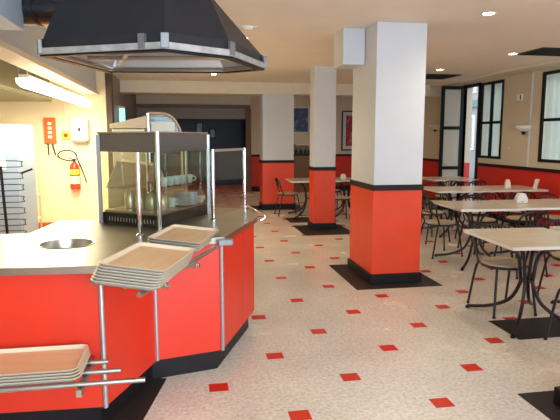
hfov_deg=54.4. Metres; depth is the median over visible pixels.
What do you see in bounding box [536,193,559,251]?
bistro chair
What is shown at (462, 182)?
bistro chair
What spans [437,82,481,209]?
door
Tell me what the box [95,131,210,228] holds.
display case
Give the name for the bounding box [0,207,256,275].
countertop
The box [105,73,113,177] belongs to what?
door frame
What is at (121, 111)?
diffuser
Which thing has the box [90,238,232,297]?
rail
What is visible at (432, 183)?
bistro chair
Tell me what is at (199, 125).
print
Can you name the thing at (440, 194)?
bistro chair
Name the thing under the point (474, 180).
bistro chair
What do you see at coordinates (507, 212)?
bistro chair
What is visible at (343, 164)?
wall
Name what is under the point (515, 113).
wall
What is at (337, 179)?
dining table
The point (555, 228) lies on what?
dining table
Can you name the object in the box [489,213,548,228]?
baseboard
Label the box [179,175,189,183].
cup
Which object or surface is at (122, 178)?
unit
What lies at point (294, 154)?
trim
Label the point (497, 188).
dining table
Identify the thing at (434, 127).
wall sconce
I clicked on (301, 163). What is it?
sideboard
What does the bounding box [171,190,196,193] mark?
plate
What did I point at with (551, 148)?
curtain
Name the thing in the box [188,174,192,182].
bowl
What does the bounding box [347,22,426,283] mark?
pillar
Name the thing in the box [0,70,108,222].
wall
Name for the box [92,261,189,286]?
serving tray
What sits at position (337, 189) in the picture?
bistro chair
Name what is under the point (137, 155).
glass screen
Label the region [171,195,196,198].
plate
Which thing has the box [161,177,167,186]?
bowl
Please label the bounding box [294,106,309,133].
framed picture
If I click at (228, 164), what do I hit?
wall
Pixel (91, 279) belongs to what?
serving tray
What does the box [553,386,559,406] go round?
pillar
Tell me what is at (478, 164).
trim
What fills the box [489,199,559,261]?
dining table
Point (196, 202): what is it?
plate
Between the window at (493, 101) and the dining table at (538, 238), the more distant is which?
the window at (493, 101)
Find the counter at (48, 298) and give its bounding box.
[0,207,256,419]
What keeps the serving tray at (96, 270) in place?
on the serving tray at (94, 273)
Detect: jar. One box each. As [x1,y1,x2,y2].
[124,189,134,207]
[135,190,145,208]
[146,191,156,209]
[161,191,168,210]
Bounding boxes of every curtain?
[482,83,501,155]
[543,73,559,159]
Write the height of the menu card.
0.160 m
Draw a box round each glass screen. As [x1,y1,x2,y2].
[135,153,144,236]
[210,148,247,220]
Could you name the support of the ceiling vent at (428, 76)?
in the ceiling
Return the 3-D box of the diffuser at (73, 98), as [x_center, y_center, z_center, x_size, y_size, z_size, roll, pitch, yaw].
[-3.142,-1.689,8.456,0.170,0.095,1.562,-1,8,-10]
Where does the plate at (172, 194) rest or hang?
on the plate at (196, 195)
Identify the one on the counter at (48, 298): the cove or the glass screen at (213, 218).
the glass screen at (213, 218)
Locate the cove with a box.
[430,58,559,86]
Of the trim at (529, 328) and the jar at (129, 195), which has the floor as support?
the trim at (529, 328)
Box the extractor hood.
[36,0,266,72]
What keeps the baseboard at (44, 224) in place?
attached to the wall at (59, 202)
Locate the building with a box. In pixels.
[469,87,477,177]
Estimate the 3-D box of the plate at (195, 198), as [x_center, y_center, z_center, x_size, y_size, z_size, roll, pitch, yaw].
[-0.781,-0.083,4.460,0.210,0.019,0.210,-1,8,-10]
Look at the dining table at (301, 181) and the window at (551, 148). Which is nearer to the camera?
the window at (551, 148)
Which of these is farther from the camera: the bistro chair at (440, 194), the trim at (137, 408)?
the bistro chair at (440, 194)
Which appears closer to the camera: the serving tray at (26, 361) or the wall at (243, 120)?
the serving tray at (26, 361)
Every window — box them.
[478,79,504,158]
[537,69,559,162]
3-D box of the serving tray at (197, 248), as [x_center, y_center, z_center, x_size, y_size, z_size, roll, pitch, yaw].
[-0.616,0.187,3.513,0.334,0.049,0.530,1,8,7]
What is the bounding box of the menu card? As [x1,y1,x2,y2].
[532,179,539,188]
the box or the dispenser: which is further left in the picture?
the dispenser
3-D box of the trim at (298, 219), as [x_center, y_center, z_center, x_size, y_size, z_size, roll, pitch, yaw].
[0.604,0.186,10.659,0.950,0.004,0.650,-1,8,-10]
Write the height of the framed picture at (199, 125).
0.360 m
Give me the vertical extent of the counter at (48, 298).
1.004 m
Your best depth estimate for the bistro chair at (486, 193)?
8.27 m
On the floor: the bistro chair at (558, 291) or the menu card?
the bistro chair at (558, 291)
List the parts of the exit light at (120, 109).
plate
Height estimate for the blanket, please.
0.642 m
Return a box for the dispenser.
[70,118,88,141]
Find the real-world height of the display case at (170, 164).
0.994 m
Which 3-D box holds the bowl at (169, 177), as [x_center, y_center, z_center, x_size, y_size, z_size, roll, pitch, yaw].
[-0.887,-0.234,4.406,0.070,0.070,0.070,-1,8,-10]
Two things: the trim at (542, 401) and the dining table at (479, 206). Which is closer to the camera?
the trim at (542, 401)
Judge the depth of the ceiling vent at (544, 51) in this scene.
7.57 m
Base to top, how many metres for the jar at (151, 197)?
0.145 m
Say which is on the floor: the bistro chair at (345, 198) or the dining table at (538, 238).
the bistro chair at (345, 198)
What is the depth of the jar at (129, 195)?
4.28 m
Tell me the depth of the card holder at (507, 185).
9.02 m
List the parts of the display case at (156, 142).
corner post, post, corner post, corner post, post, corner post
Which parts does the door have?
pane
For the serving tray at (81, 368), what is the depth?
2.51 m
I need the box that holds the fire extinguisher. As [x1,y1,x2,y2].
[57,146,86,189]
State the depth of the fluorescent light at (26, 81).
6.06 m
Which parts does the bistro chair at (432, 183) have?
frame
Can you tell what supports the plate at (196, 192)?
on the plate at (172, 194)
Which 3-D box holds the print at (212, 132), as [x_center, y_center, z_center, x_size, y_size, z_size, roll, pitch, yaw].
[-2.237,-2.537,18.097,0.150,0.260,0.005,-1,8,-10]
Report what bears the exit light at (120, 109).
attached to the wall at (128, 101)
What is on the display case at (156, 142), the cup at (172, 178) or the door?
the cup at (172, 178)
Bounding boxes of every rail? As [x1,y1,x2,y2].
[0,356,144,397]
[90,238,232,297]
[240,205,265,220]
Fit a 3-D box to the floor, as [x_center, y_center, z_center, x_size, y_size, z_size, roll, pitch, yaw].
[0.876,0.538,8.424,7.800,0.100,21.200,-1,8,-10]
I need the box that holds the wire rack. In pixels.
[0,160,32,233]
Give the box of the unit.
[106,159,164,208]
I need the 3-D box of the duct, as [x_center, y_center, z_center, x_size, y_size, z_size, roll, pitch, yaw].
[-1.728,-1.438,3.885,0.894,0.244,0.245,0,8,0]
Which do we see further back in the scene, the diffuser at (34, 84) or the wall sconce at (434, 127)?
the wall sconce at (434, 127)
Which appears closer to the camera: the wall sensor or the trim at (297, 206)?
the wall sensor
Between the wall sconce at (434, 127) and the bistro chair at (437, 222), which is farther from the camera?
the wall sconce at (434, 127)
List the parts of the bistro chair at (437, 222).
frame, leg, seat, leg, leg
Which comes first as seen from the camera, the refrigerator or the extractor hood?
the extractor hood
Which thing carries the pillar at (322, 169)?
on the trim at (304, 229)
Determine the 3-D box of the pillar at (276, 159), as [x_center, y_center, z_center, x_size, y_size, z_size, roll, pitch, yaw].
[-0.080,-1.318,12.364,0.750,2.526,0.540,-1,8,-10]
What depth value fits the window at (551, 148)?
9.10 m
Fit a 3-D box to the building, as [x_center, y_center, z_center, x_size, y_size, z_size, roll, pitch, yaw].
[7.975,-4.763,21.271,1.150,7.000,32.000,-1,8,-10]
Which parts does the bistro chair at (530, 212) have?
rail, frame, leg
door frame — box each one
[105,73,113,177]
[245,108,250,191]
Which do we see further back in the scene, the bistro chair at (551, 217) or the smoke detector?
the bistro chair at (551, 217)
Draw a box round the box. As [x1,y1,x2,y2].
[334,28,364,68]
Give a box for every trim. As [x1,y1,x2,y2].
[0,39,98,94]
[111,378,166,419]
[251,154,351,156]
[251,205,300,209]
[285,217,337,222]
[293,224,349,235]
[329,264,442,289]
[423,158,438,161]
[476,163,559,172]
[489,317,559,339]
[518,390,559,419]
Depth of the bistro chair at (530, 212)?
6.17 m
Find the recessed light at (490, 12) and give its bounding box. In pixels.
[481,11,496,15]
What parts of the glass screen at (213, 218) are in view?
post, post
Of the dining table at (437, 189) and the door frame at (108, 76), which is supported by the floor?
the dining table at (437, 189)
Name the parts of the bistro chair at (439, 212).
leg, seat, leg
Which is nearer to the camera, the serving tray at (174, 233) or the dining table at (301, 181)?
the serving tray at (174, 233)
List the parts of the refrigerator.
door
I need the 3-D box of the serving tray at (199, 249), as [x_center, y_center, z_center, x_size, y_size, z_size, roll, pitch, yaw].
[-0.618,0.201,3.502,0.334,0.049,0.530,1,8,7]
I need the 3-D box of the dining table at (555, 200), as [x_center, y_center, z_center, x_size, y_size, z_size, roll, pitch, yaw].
[4.081,0.265,7.246,0.800,0.747,0.860,-1,8,-7]
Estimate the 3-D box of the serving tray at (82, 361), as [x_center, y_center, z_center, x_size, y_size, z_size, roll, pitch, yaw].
[-1.225,0.750,2.647,0.530,0.022,0.335,-1,8,-10]
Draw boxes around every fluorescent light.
[15,68,68,99]
[65,87,90,106]
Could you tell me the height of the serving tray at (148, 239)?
0.049 m
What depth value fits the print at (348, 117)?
16.42 m
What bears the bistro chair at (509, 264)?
on the floor
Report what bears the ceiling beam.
attached to the ceiling
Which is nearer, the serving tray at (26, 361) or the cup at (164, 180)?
the serving tray at (26, 361)
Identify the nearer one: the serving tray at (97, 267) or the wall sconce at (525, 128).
the serving tray at (97, 267)
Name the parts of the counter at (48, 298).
panel, panel, panel, panel, panel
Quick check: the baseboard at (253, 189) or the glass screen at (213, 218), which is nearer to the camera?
the glass screen at (213, 218)
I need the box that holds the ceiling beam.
[120,80,441,97]
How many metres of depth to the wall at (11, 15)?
3.60 m
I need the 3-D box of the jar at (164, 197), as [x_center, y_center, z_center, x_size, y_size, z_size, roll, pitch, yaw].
[-0.896,-0.071,4.158,0.090,0.145,0.088,-1,8,-10]
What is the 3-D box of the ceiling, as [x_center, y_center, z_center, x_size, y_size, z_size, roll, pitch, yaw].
[0.099,-2.137,6.698,9.800,0.100,18.800,-1,8,-10]
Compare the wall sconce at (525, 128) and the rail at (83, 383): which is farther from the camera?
the wall sconce at (525, 128)
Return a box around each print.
[197,123,201,131]
[210,130,214,137]
[346,115,351,145]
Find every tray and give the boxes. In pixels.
[0,344,87,377]
[0,347,88,380]
[0,350,89,383]
[0,352,90,386]
[90,263,188,290]
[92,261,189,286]
[93,258,190,283]
[94,256,191,281]
[96,254,192,278]
[97,251,193,275]
[99,242,194,272]
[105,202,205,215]
[146,238,212,249]
[147,227,217,247]
[148,224,218,244]
[194,240,211,252]
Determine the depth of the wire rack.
5.34 m
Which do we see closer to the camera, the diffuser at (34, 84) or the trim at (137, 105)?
the diffuser at (34, 84)
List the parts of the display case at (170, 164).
post, drawer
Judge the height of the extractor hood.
0.687 m
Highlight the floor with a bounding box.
[144,185,559,419]
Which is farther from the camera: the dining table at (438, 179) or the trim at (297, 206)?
the trim at (297, 206)
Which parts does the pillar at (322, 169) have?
red panel, dado rail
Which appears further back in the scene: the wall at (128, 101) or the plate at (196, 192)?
the wall at (128, 101)
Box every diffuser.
[15,78,68,99]
[65,94,90,106]
[119,109,124,121]
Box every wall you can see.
[0,0,23,29]
[0,25,95,89]
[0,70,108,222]
[112,73,136,122]
[136,95,352,186]
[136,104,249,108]
[150,119,242,184]
[242,119,244,155]
[422,66,559,226]
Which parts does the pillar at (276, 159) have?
dado rail, red panel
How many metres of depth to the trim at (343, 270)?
6.04 m
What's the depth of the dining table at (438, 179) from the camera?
11.29 m
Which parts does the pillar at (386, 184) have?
red panel, dado rail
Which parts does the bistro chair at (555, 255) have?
leg, frame, seat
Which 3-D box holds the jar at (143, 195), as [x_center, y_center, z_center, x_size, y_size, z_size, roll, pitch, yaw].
[-1.090,-0.085,4.258,0.090,0.145,0.088,-1,8,-10]
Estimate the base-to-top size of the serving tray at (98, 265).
0.049 m
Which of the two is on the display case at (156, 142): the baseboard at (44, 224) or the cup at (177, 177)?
the cup at (177, 177)
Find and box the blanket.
[43,118,56,154]
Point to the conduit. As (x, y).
(532, 75)
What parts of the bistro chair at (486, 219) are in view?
leg, frame, seat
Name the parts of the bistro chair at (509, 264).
leg, frame, leg, seat, leg, leg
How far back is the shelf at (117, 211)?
4.17 m
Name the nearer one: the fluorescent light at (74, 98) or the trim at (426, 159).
the fluorescent light at (74, 98)
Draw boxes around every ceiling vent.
[425,74,460,78]
[516,47,559,55]
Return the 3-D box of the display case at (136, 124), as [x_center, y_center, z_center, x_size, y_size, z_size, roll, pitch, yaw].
[-1.836,-0.676,6.754,0.420,0.949,0.640,-1,8,-10]
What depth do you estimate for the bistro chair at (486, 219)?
7.76 m
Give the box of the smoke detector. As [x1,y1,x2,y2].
[240,25,256,29]
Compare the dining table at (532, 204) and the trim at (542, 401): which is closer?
the trim at (542, 401)
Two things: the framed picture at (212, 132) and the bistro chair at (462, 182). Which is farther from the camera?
the framed picture at (212, 132)
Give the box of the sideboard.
[294,144,309,191]
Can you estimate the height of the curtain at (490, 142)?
1.460 m
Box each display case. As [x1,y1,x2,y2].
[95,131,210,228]
[110,116,146,167]
[146,112,183,195]
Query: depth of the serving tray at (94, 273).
2.49 m
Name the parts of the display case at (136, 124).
slanted lid, door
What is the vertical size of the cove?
0.045 m
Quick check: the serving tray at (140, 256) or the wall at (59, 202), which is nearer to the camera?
the serving tray at (140, 256)
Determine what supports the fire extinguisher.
attached to the wall at (59, 202)
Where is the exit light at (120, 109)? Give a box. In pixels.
[117,105,124,121]
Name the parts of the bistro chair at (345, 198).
seat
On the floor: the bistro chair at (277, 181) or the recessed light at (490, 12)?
the bistro chair at (277, 181)
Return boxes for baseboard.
[38,222,54,228]
[251,185,347,191]
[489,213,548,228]
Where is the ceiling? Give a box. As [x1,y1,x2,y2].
[43,0,559,96]
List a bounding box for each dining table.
[286,178,308,218]
[335,177,350,216]
[422,177,478,216]
[423,186,494,237]
[433,200,523,270]
[463,227,559,338]
[473,185,548,227]
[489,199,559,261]
[544,199,559,250]
[550,226,559,303]
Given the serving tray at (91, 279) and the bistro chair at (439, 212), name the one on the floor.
the bistro chair at (439, 212)
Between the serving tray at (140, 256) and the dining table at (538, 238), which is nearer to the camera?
the serving tray at (140, 256)
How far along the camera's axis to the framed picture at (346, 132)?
16.41 m
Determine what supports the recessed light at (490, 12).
in the ceiling
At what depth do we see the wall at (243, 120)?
17.94 m
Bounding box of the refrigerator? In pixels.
[0,124,38,233]
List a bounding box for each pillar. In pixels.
[259,94,294,208]
[308,66,336,229]
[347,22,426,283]
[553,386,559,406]
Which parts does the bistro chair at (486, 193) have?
leg, frame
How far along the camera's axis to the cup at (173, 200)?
4.34 m
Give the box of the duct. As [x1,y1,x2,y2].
[21,0,57,25]
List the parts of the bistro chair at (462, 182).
frame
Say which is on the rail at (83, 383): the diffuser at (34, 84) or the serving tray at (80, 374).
the serving tray at (80, 374)
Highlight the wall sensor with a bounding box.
[517,94,522,100]
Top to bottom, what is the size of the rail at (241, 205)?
0.071 m
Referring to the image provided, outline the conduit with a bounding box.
[526,71,533,166]
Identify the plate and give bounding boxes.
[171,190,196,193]
[171,192,196,195]
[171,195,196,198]
[172,194,196,196]
[176,198,196,201]
[177,202,196,205]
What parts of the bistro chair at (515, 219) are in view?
frame, seat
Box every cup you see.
[161,177,171,186]
[167,176,177,185]
[168,198,179,206]
[174,176,183,184]
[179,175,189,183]
[188,174,195,182]
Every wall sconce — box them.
[429,125,439,131]
[515,125,532,134]
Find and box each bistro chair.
[274,177,300,216]
[335,181,350,218]
[335,182,343,211]
[421,182,452,228]
[421,199,462,258]
[422,193,450,243]
[431,180,460,218]
[453,180,485,216]
[454,192,496,237]
[455,182,489,226]
[457,194,502,254]
[467,223,536,318]
[490,211,548,278]
[495,191,534,227]
[501,194,539,252]
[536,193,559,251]
[537,219,559,294]
[544,288,559,339]
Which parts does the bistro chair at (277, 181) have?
frame, seat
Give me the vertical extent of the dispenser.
0.410 m
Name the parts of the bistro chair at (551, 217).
frame, seat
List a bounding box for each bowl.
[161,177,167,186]
[167,176,173,185]
[168,198,175,206]
[179,175,184,183]
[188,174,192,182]
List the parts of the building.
pane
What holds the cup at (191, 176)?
on the display case at (156, 142)
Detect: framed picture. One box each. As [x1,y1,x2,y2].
[196,122,202,131]
[209,129,215,138]
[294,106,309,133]
[341,111,352,149]
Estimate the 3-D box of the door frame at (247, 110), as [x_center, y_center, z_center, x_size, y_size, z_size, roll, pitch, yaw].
[-0.941,-1.753,16.041,0.150,2.420,0.300,-1,8,-10]
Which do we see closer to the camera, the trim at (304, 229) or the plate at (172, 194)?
the plate at (172, 194)
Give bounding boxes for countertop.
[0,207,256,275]
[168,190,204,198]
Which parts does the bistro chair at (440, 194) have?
frame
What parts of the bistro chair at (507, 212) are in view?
frame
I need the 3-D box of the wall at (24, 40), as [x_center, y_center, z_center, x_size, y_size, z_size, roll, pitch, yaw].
[-2.169,-1.425,3.301,0.170,0.410,12.370,-1,8,-10]
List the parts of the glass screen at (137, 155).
post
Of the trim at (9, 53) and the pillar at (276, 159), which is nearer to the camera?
the trim at (9, 53)
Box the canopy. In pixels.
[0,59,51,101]
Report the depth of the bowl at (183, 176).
4.56 m
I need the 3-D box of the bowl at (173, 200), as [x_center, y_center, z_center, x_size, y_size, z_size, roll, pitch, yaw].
[-0.866,-0.061,4.366,0.070,0.070,0.070,-1,8,-10]

